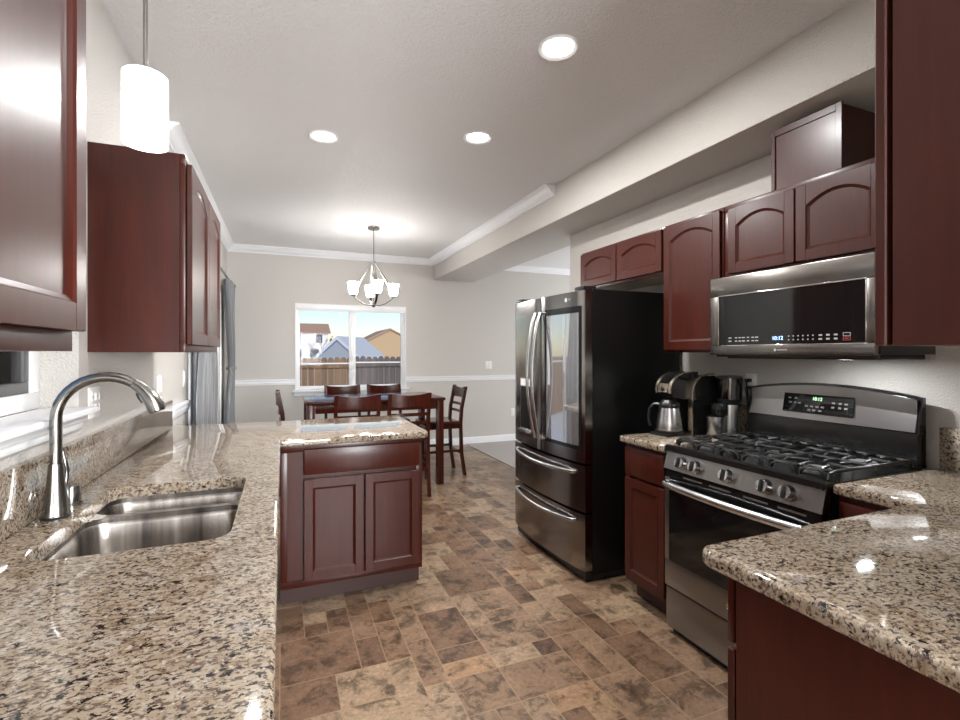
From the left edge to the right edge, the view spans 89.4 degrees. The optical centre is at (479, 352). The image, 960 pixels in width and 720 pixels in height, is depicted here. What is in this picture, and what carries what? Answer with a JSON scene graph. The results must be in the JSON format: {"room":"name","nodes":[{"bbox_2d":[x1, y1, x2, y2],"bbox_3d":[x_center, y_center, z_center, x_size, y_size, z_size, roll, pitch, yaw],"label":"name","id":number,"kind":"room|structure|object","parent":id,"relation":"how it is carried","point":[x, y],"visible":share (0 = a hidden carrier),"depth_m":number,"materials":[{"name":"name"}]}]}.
{"room":"kitchen","nodes":[
{"label":"kitchen","id":0,"kind":"room"},
{"bbox_2d":[0,0,225,470],"bbox_3d":[-1.353,0.004,1.414,0.140,2.737,10.240,0,0,-22],"label":"wall","id":1,"kind":"structure","parent":0,"point":[106,53],"depth_m":1.92,"materials":[{"name":"grey paint"}]},
{"bbox_2d":[0,0,85,350],"bbox_3d":[-0.695,-0.383,0.414,0.326,0.759,0.850,0,0,-22],"label":"upper cabinet","id":2,"kind":"object","parent":1,"relation":"attached to","point":[43,42],"visible":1,"depth_m":0.73,"materials":[{"name":"brown wood"}]},
{"bbox_2d":[0,351,97,457],"bbox_3d":[-1.237,-0.226,1.202,0.185,0.965,1.020,0,0,-22],"label":"window","id":3,"kind":"structure","parent":1,"relation":"in","point":[19,370],"depth_m":1.48,"materials":[{"name":"white plastic"}]},
{"bbox_2d":[0,400,172,541],"bbox_3d":[-1.139,0.375,1.102,0.020,0.166,4.100,0,0,-22],"label":"backsplash","id":4,"kind":"structure","parent":1,"relation":"attached to","point":[23,484],"depth_m":1.63,"materials":[{"name":"stone"}]},
{"bbox_2d":[88,386,99,419],"bbox_3d":[-1.429,0.182,1.799,0.008,0.115,0.116,0,0,-22],"label":"wall outlet","id":5,"kind":"object","parent":1,"relation":"attached to","point":[93,392],"visible":0.77,"depth_m":1.79,"materials":[{"name":"white plastic"}]},
{"bbox_2d":[91,393,94,400],"bbox_3d":[-1.418,0.162,1.778,0.004,0.028,0.032,0,0,-22],"label":"receptacle","id":6,"kind":"object","parent":5,"relation":"attached to","point":[92,394],"depth_m":1.78,"materials":[{"name":"white plastic"}]},
{"bbox_2d":[87,141,219,351],"bbox_3d":[-1.445,-0.383,2.257,0.326,0.759,0.970,0,0,-22],"label":"upper cabinet","id":7,"kind":"object","parent":1,"relation":"attached to","point":[153,228],"visible":1,"depth_m":1.82,"materials":[{"name":"brown wood"}]},
{"bbox_2d":[157,375,161,395],"bbox_3d":[-1.819,0.187,2.758,0.008,0.115,0.116,0,0,-22],"label":"wall outlet","id":8,"kind":"object","parent":1,"relation":"attached to","point":[159,378],"visible":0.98,"depth_m":2.75,"materials":[{"name":"white plastic"}]},
{"bbox_2d":[173,400,190,418],"bbox_3d":[-2.037,0.380,3.314,0.026,0.072,0.565,0,0,-22],"label":"trim","id":9,"kind":"structure","parent":1,"relation":"attached to","point":[182,407],"depth_m":3.27,"materials":[{"name":"white"}]},
{"bbox_2d":[183,370,184,386],"bbox_3d":[-2.098,0.182,3.443,0.008,0.115,0.070,0,0,-22],"label":"wall switch","id":10,"kind":"object","parent":1,"relation":"attached to","point":[184,370],"visible":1,"depth_m":3.43,"materials":[{"name":"white plastic"}]},
{"bbox_2d":[169,121,232,250],"bbox_3d":[-2.480,-1.321,4.481,0.085,0.088,3.510,0,0,-22],"label":"trim","id":11,"kind":"structure","parent":1,"relation":"attached to","point":[178,143],"depth_m":3.34,"materials":[{"name":"white wood"}]},
{"bbox_2d":[188,286,221,424],"bbox_3d":[-2.544,0.312,4.546,0.016,2.120,2.020,0,0,-22],"label":"trim","id":12,"kind":"structure","parent":1,"relation":"attached to","point":[189,353],"depth_m":5.37,"materials":[{"name":"white"}]},
{"bbox_2d":[192,347,218,424],"bbox_3d":[-2.607,0.342,4.521,0.120,2.059,1.900,0,0,-22],"label":"door","id":13,"kind":"structure","parent":1,"relation":"in","point":[194,354],"depth_m":4.38,"materials":[{"name":"white plastic"}]},
{"bbox_2d":[220,266,235,287],"bbox_3d":[-2.544,-0.828,4.679,0.115,0.060,2.906,0,0,-22],"label":"curtain rod","id":14,"kind":"object","parent":1,"relation":"attached to","point":[221,269],"visible":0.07,"depth_m":5.00,"materials":[{"name":"silver metal"}]},
{"bbox_2d":[194,351,217,424],"bbox_3d":[-2.192,0.272,3.900,0.090,2.160,0.922,0,0,-22],"label":"curtain","id":15,"kind":"object","parent":14,"relation":"hanging from","point":[206,387],"visible":0.3,"depth_m":3.66,"materials":[{"name":"grey fabric"}]},
{"bbox_2d":[223,278,236,423],"bbox_3d":[-2.872,0.272,5.570,0.111,2.160,0.756,0,0,-22],"label":"curtain","id":16,"kind":"object","parent":14,"relation":"hanging from","point":[228,285],"visible":0.75,"depth_m":5.49,"materials":[{"name":"grey fabric"}]},
{"bbox_2d":[226,251,569,439],"bbox_3d":[-0.146,0.004,7.401,6.890,2.737,0.140,0,0,-22],"label":"wall","id":17,"kind":"structure","parent":0,"point":[453,327],"depth_m":6.99,"materials":[{"name":"grey paint"}]},
{"bbox_2d":[226,379,295,385],"bbox_3d":[-2.799,0.380,6.232,0.815,0.072,0.026,0,0,-22],"label":"trim","id":18,"kind":"structure","parent":17,"relation":"attached to","point":[276,381],"depth_m":6.24,"materials":[{"name":"white wood"}]},
{"bbox_2d":[228,243,432,265],"bbox_3d":[-1.915,-1.321,6.560,2.700,0.088,0.085,0,0,-22],"label":"trim","id":19,"kind":"structure","parent":17,"relation":"attached to","point":[246,248],"depth_m":6.50,"materials":[{"name":"white"}]},
{"bbox_2d":[292,303,408,395],"bbox_3d":[-1.758,-0.045,6.694,1.560,1.225,0.155,0,0,-22],"label":"window","id":20,"kind":"structure","parent":17,"relation":"in","point":[300,390],"depth_m":6.69,"materials":[{"name":"white plastic"}]},
{"bbox_2d":[296,303,404,312],"bbox_3d":[-1.747,-0.611,6.665,1.452,0.090,0.040,0,0,-22],"label":"roller blind","id":21,"kind":"object","parent":20,"relation":"attached to","point":[299,306],"visible":1,"depth_m":6.63,"materials":[{"name":"white fabric"}]},
{"bbox_2d":[405,375,514,381],"bbox_3d":[0.957,0.380,7.761,4.375,0.072,0.026,0,0,-22],"label":"trim","id":22,"kind":"structure","parent":17,"relation":"attached to","point":[487,377],"depth_m":7.24,"materials":[{"name":"white wood"}]},
{"bbox_2d":[430,434,515,444],"bbox_3d":[-0.098,1.319,7.336,6.650,0.106,0.016,0,0,-22],"label":"baseboard","id":23,"kind":"structure","parent":17,"relation":"attached to","point":[507,437],"depth_m":7.38,"materials":[{"name":"white wood"}]},
{"bbox_2d":[485,361,491,368],"bbox_3d":[0.127,0.182,7.432,0.116,0.115,0.008,0,0,-22],"label":"wall switch","id":24,"kind":"object","parent":17,"relation":"attached to","point":[488,364],"visible":1,"depth_m":7.43,"materials":[{"name":"white plastic"}]},
{"bbox_2d":[430,184,554,265],"bbox_3d":[-0.075,-1.321,5.508,0.085,0.088,3.420,0,0,-22],"label":"trim","id":25,"kind":"structure","parent":17,"relation":"attached to","point":[545,192],"depth_m":4.80,"materials":[{"name":"white wood"}]},
{"bbox_2d":[510,408,513,415],"bbox_3d":[0.507,0.922,7.586,0.070,0.115,0.008,0,0,-22],"label":"wall outlet","id":26,"kind":"object","parent":17,"relation":"attached to","point":[511,409],"visible":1,"depth_m":7.58,"materials":[{"name":"white plastic"}]},
{"bbox_2d":[503,265,569,274],"bbox_3d":[1.448,-1.321,7.928,3.340,0.088,0.085,0,0,-22],"label":"trim","id":27,"kind":"structure","parent":17,"relation":"attached to","point":[519,268],"depth_m":7.72,"materials":[{"name":"white"}]},
{"bbox_2d":[101,0,853,268],"bbox_3d":[1.791,-1.425,2.694,7.050,0.120,10.440,0,0,-22],"label":"ceiling","id":28,"kind":"structure","parent":0,"point":[401,84],"depth_m":2.52,"materials":[{"name":"white paint"}]},
{"bbox_2d":[121,0,168,152],"bbox_3d":[-0.857,-0.949,1.244,0.120,0.831,0.120,0,0,-22],"label":"pendant lamp","id":29,"kind":"object","parent":28,"relation":"hanging from","point":[144,90],"visible":1,"depth_m":1.21,"materials":[{"name":"white glass"}]},
{"bbox_2d":[309,130,338,143],"bbox_3d":[-0.981,-1.359,3.055,0.184,0.010,0.184,0,0,-22],"label":"recessed light","id":30,"kind":"object","parent":28,"relation":"in","point":[321,136],"visible":1,"depth_m":3.05,"materials":[{"name":"white"}]},
{"bbox_2d":[348,225,398,306],"bbox_3d":[-1.151,-0.928,5.254,0.423,0.871,0.423,0,0,23],"label":"chandelier","id":31,"kind":"object","parent":28,"relation":"hanging from","point":[375,287],"visible":1,"depth_m":5.23,"materials":[{"name":"white glass"}]},
{"bbox_2d":[463,131,491,144],"bbox_3d":[-0.014,-1.359,3.071,0.184,0.010,0.184,0,0,-22],"label":"recessed light","id":32,"kind":"object","parent":28,"relation":"in","point":[474,137],"visible":1,"depth_m":3.07,"materials":[{"name":"white"}]},
{"bbox_2d":[538,34,578,60],"bbox_3d":[0.349,-1.359,2.166,0.184,0.010,0.184,0,0,-22],"label":"recessed light","id":33,"kind":"object","parent":28,"relation":"in","point":[558,47],"visible":1,"depth_m":2.16,"materials":[{"name":"white"}]},
{"bbox_2d":[434,0,874,281],"bbox_3d":[0.892,-1.222,4.056,0.610,0.307,6.840,0,0,-22],"label":"soffit","id":34,"kind":"structure","parent":28,"relation":"attached to","point":[729,126],"depth_m":2.64,"materials":[{"name":"grey paint"}]},
{"bbox_2d":[466,440,514,468],"bbox_3d":[1.999,1.393,6.563,3.548,0.058,3.070,0,0,-22],"label":"floor","id":35,"kind":"structure","parent":0,"point":[502,451],"depth_m":6.79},
{"bbox_2d":[274,444,727,719],"bbox_3d":[0.221,1.372,2.055,3.300,0.001,10.120,0,0,-22],"label":"floor","id":36,"kind":"structure","parent":0,"point":[492,626],"depth_m":2.32,"materials":[{"name":"tile"}]},
{"bbox_2d":[275,390,284,496],"bbox_3d":[-1.797,0.874,4.904,0.500,0.994,0.430,0,0,-22],"label":"dining chair","id":37,"kind":"object","parent":36,"relation":"on","point":[279,404],"visible":0.23,"depth_m":4.64,"materials":[{"name":"brown wood"}]},
{"bbox_2d":[324,384,360,418],"bbox_3d":[-1.540,0.874,5.522,0.430,0.994,0.500,0,0,-22],"label":"dining chair","id":38,"kind":"object","parent":36,"relation":"on","point":[328,390],"visible":0.04,"depth_m":5.73,"materials":[{"name":"brown wood"}]},
{"bbox_2d":[280,438,421,604],"bbox_3d":[-0.810,0.935,2.990,0.775,0.872,0.620,0,0,-22],"label":"base cabinet","id":39,"kind":"object","parent":36,"relation":"on","point":[351,513],"visible":0.91,"depth_m":2.70,"materials":[{"name":"brown wood"}]},
{"bbox_2d":[0,415,427,719],"bbox_3d":[-0.488,0.478,1.392,1.444,0.040,4.147,0,0,-22],"label":"countertop","id":40,"kind":"structure","parent":39,"relation":"on","point":[183,631],"depth_m":0.90,"materials":[{"name":"stone"}]},
{"bbox_2d":[67,483,83,506],"bbox_3d":[-1.233,0.427,1.463,0.058,0.061,0.058,0,0,-22],"label":"air gap cap","id":41,"kind":"object","parent":40,"relation":"on","point":[74,490],"visible":0.67,"depth_m":1.45,"materials":[{"name":"silver metal"}]},
{"bbox_2d":[39,372,165,520],"bbox_3d":[-1.080,0.256,1.404,0.297,0.403,0.085,0,0,-22],"label":"faucet","id":42,"kind":"object","parent":40,"relation":"on","point":[56,506],"visible":1,"depth_m":1.35,"materials":[{"name":"silver metal"}]},
{"bbox_2d":[41,488,242,560],"bbox_3d":[-0.937,0.595,1.431,0.473,0.193,0.713,0,0,-22],"label":"sink","id":43,"kind":"object","parent":40,"relation":"in","point":[131,523],"visible":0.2,"depth_m":1.53,"materials":[{"name":"metal"}]},
{"bbox_2d":[333,394,380,417],"bbox_3d":[-1.188,0.874,4.591,0.430,0.994,0.500,0,0,-22],"label":"dining chair","id":44,"kind":"object","parent":36,"relation":"on","point":[374,401],"visible":0.12,"depth_m":4.36,"materials":[{"name":"brown wood"}]},
{"bbox_2d":[302,392,445,484],"bbox_3d":[-1.151,0.917,5.189,1.380,0.907,0.820,0,0,-22],"label":"dining table","id":45,"kind":"object","parent":36,"relation":"on","point":[313,404],"visible":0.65,"depth_m":5.06,"materials":[{"name":"brown wood"}]},
{"bbox_2d":[366,383,409,420],"bbox_3d":[-1.087,0.874,5.706,0.430,0.994,0.500,0,0,-22],"label":"dining chair","id":46,"kind":"object","parent":36,"relation":"on","point":[396,388],"visible":0.08,"depth_m":5.92,"materials":[{"name":"brown wood"}]},
{"bbox_2d":[387,392,431,496],"bbox_3d":[-0.744,0.874,4.772,0.430,0.994,0.500,0,0,-22],"label":"dining chair","id":47,"kind":"object","parent":36,"relation":"on","point":[394,401],"visible":0.28,"depth_m":4.60,"materials":[{"name":"brown wood"}]},
{"bbox_2d":[415,384,467,478],"bbox_3d":[-0.447,0.874,5.540,0.500,0.994,0.430,0,0,-22],"label":"dining chair","id":48,"kind":"object","parent":36,"relation":"on","point":[449,423],"visible":0.66,"depth_m":5.43,"materials":[{"name":"brown wood"}]},
{"bbox_2d":[515,286,679,580],"bbox_3d":[0.723,0.484,3.418,0.864,1.774,0.935,0,0,-22],"label":"refrigerator","id":49,"kind":"object","parent":36,"relation":"on","point":[590,361],"visible":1,"depth_m":3.00,"materials":[{"name":"black metal"}]},
{"bbox_2d":[546,312,578,445],"bbox_3d":[0.514,0.157,3.057,0.007,0.800,0.336,0,0,-27],"label":"mirror glass","id":50,"kind":"object","parent":49,"relation":"attached to","point":[562,328],"depth_m":3.04,"materials":[{"name":"grey"}]},
{"bbox_2d":[625,443,666,613],"bbox_3d":[1.165,0.935,2.693,0.650,0.872,0.325,0,0,-22],"label":"base cabinet","id":51,"kind":"object","parent":36,"relation":"on","point":[645,471],"visible":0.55,"depth_m":2.57,"materials":[{"name":"brown wood"}]},
{"bbox_2d":[620,433,737,452],"bbox_3d":[1.160,0.478,2.690,0.678,0.040,0.336,0,0,-22],"label":"countertop","id":52,"kind":"structure","parent":51,"relation":"on","point":[646,440],"depth_m":2.57,"materials":[{"name":"stone"}]},
{"bbox_2d":[650,371,717,436],"bbox_3d":[1.178,0.281,2.761,0.405,0.353,0.151,0,0,-22],"label":"coffee maker","id":53,"kind":"object","parent":52,"relation":"on","point":[695,393],"visible":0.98,"depth_m":2.70,"materials":[{"name":"black plastic"}]},
{"bbox_2d":[647,399,683,433],"bbox_3d":[1.055,0.353,2.733,0.156,0.184,0.173,0,0,-22],"label":"coffee carafe","id":54,"kind":"object","parent":53,"relation":"on","point":[669,421],"visible":1,"depth_m":2.67,"materials":[{"name":"silver metal"}]},
{"bbox_2d":[711,375,742,438],"bbox_3d":[1.340,0.291,2.664,0.211,0.333,0.132,0,0,-22],"label":"coffee grinder","id":55,"kind":"object","parent":52,"relation":"on","point":[729,387],"visible":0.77,"depth_m":2.63,"materials":[{"name":"silver metal"}]},
{"bbox_2d":[706,415,724,434],"bbox_3d":[1.283,0.397,2.644,0.096,0.104,0.095,0,0,-22],"label":"cup","id":56,"kind":"object","parent":55,"relation":"on","point":[714,425],"visible":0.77,"depth_m":2.61,"materials":[{"name":"silver metal"}]},
{"bbox_2d":[662,383,925,668],"bbox_3d":[1.325,0.756,2.157,0.700,1.228,0.758,0,0,-22],"label":"gas range","id":57,"kind":"object","parent":36,"relation":"on","point":[801,441],"visible":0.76,"depth_m":2.13,"materials":[{"name":"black metal"}]},
{"bbox_2d":[665,439,921,489],"bbox_3d":[1.332,0.465,2.160,0.594,0.030,0.758,0,0,-22],"label":"cooktop","id":58,"kind":"object","parent":57,"relation":"in","point":[795,476],"depth_m":1.95,"materials":[{"name":"black metal"}]},
{"bbox_2d":[728,577,959,719],"bbox_3d":[1.291,0.935,1.098,1.300,0.872,0.610,0,0,-22],"label":"base cabinet","id":59,"kind":"object","parent":36,"relation":"on","point":[784,663],"visible":0.37,"depth_m":0.96,"materials":[{"name":"brown wood"}]},
{"bbox_2d":[703,468,959,692],"bbox_3d":[1.293,0.478,1.248,1.520,0.040,0.884,0,0,-22],"label":"countertop","id":60,"kind":"structure","parent":59,"relation":"on","point":[887,581],"depth_m":1.04,"materials":[{"name":"stone"}]},
{"bbox_2d":[839,495,889,518],"bbox_3d":[1.582,0.935,1.697,0.620,0.872,0.262,0,0,-22],"label":"base cabinet","id":61,"kind":"object","parent":36,"relation":"on","point":[848,507],"visible":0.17,"depth_m":1.65,"materials":[{"name":"brown wood"}]},
{"bbox_2d":[570,112,959,470],"bbox_3d":[1.582,0.147,2.744,0.140,2.450,3.690,0,0,-22],"label":"wall","id":62,"kind":"structure","parent":0,"point":[936,378],"depth_m":2.64,"materials":[{"name":"grey paint"}]},
{"bbox_2d":[581,227,665,290],"bbox_3d":[1.076,-0.616,3.369,0.326,0.285,0.875,0,0,-22],"label":"upper cabinet","id":63,"kind":"object","parent":62,"relation":"attached to","point":[636,262],"visible":0.7,"depth_m":3.24,"materials":[{"name":"brown wood"}]},
{"bbox_2d":[664,207,724,352],"bbox_3d":[1.321,-0.381,2.768,0.326,0.755,0.412,0,0,-22],"label":"upper cabinet","id":64,"kind":"object","parent":62,"relation":"attached to","point":[694,248],"visible":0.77,"depth_m":2.70,"materials":[{"name":"brown wood"}]},
{"bbox_2d":[740,404,747,431],"bbox_3d":[1.465,0.376,2.814,0.020,0.164,0.336,0,0,-22],"label":"backsplash","id":65,"kind":"structure","parent":62,"relation":"attached to","point":[743,408],"depth_m":2.74,"materials":[{"name":"stone"}]},
{"bbox_2d":[745,386,751,431],"bbox_3d":[1.453,0.318,2.750,0.062,0.272,0.173,0,0,-29],"label":"power cord","id":66,"kind":"object","parent":62,"relation":"hanging from","point":[749,387],"visible":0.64,"depth_m":2.68,"materials":[{"name":"black plastic"}]},
{"bbox_2d":[745,378,751,408],"bbox_3d":[1.482,0.299,2.683,0.072,0.314,0.050,0,0,-22],"label":"power cord","id":67,"kind":"object","parent":62,"relation":"hanging from","point":[746,379],"visible":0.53,"depth_m":2.66,"materials":[{"name":"black plastic"}]},
{"bbox_2d":[746,373,756,393],"bbox_3d":[1.515,0.172,2.711,0.008,0.115,0.070,0,0,-22],"label":"wall outlet","id":68,"kind":"object","parent":62,"relation":"attached to","point":[753,377],"visible":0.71,"depth_m":2.71,"materials":[{"name":"white plastic"}]},
{"bbox_2d":[725,157,874,276],"bbox_3d":[1.543,-0.571,2.223,0.326,0.375,0.755,0,0,-22],"label":"upper cabinet","id":69,"kind":"object","parent":62,"relation":"attached to","point":[831,215],"visible":0.73,"depth_m":2.12,"materials":[{"name":"brown wood"}]},
{"bbox_2d":[710,252,935,359],"bbox_3d":[1.511,-0.176,2.228,0.392,0.408,0.756,0,0,-22],"label":"microwave","id":70,"kind":"object","parent":69,"relation":"attached to","point":[825,309],"visible":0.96,"depth_m":2.06,"materials":[{"name":"silver metal"}]},
{"bbox_2d":[771,101,874,190],"bbox_3d":[1.562,-0.897,2.191,0.295,0.277,0.310,0,0,-22],"label":"duct cover","id":71,"kind":"object","parent":69,"relation":"on","point":[839,135],"visible":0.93,"depth_m":2.08,"materials":[{"name":"brown wood"}]},
{"bbox_2d":[939,427,959,471],"bbox_3d":[1.990,0.376,1.523,0.020,0.164,0.869,0,0,-22],"label":"backsplash","id":72,"kind":"structure","parent":62,"relation":"attached to","point":[949,438],"depth_m":1.89,"materials":[{"name":"stone"}]},
{"bbox_3d":[1.831,0.004,0.918,2.115,2.737,0.120,0,0,-22],"label":"wall","id":73,"kind":"structure","parent":0,"visible":0},
{"bbox_2d":[875,0,959,345],"bbox_3d":[1.175,-0.388,0.898,0.830,0.749,0.332,0,0,-22],"label":"upper cabinet","id":74,"kind":"object","parent":73,"relation":"attached to","point":[917,42],"visible":1,"depth_m":0.83,"materials":[{"name":"brown wood"}]},
{"label":"outside","id":75,"kind":"structure","parent":0,"visible":0},
{"bbox_3d":[-9.590,1.922,50.080,140.000,0.100,160.000,0,0,-22],"label":"snow ground","id":76,"kind":"structure","parent":75,"visible":0},
{"bbox_2d":[0,357,348,417],"bbox_3d":[-7.260,0.971,9.985,9.080,1.762,0.070,0,0,-22],"label":"wooden fence","id":77,"kind":"object","parent":76,"relation":"on","point":[338,370],"visible":0.12,"depth_m":11.44,"materials":[{"name":"brown wood"}]},
{"bbox_2d":[300,323,330,362],"bbox_3d":[-36.741,-1.778,87.073,18.300,7.300,9.800,0,0,-22],"label":"house","id":78,"kind":"structure","parent":76,"relation":"on","point":[308,332],"depth_m":85.37,"materials":[{"name":"white"}]},
{"bbox_2d":[306,337,328,354],"bbox_3d":[-12.945,0.314,38.052,1.923,3.130,1.794,0,0,-39],"label":"bare tree","id":79,"kind":"object","parent":76,"relation":"on","point":[326,337],"visible":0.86,"depth_m":37.91,"materials":[{"name":"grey plant"}]},
{"bbox_2d":[315,336,383,384],"bbox_3d":[-6.571,0.522,24.649,2.440,2.700,2.440,0,0,18],"label":"garden shed","id":80,"kind":"object","parent":76,"relation":"on","point":[339,346],"visible":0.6,"depth_m":23.75,"materials":[{"name":"blue"}]},
{"bbox_2d":[356,356,399,384],"bbox_3d":[1.085,0.961,13.382,8.900,1.782,0.070,0,0,-22],"label":"wooden fence","id":81,"kind":"object","parent":76,"relation":"on","point":[380,370],"visible":0.06,"depth_m":11.92,"materials":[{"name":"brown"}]},
{"bbox_2d":[364,328,399,358],"bbox_3d":[-13.981,-0.728,69.886,7.000,5.200,10.600,0,0,-22],"label":"house","id":82,"kind":"structure","parent":76,"relation":"on","point":[387,341],"depth_m":65.18,"materials":[{"name":"beige"}]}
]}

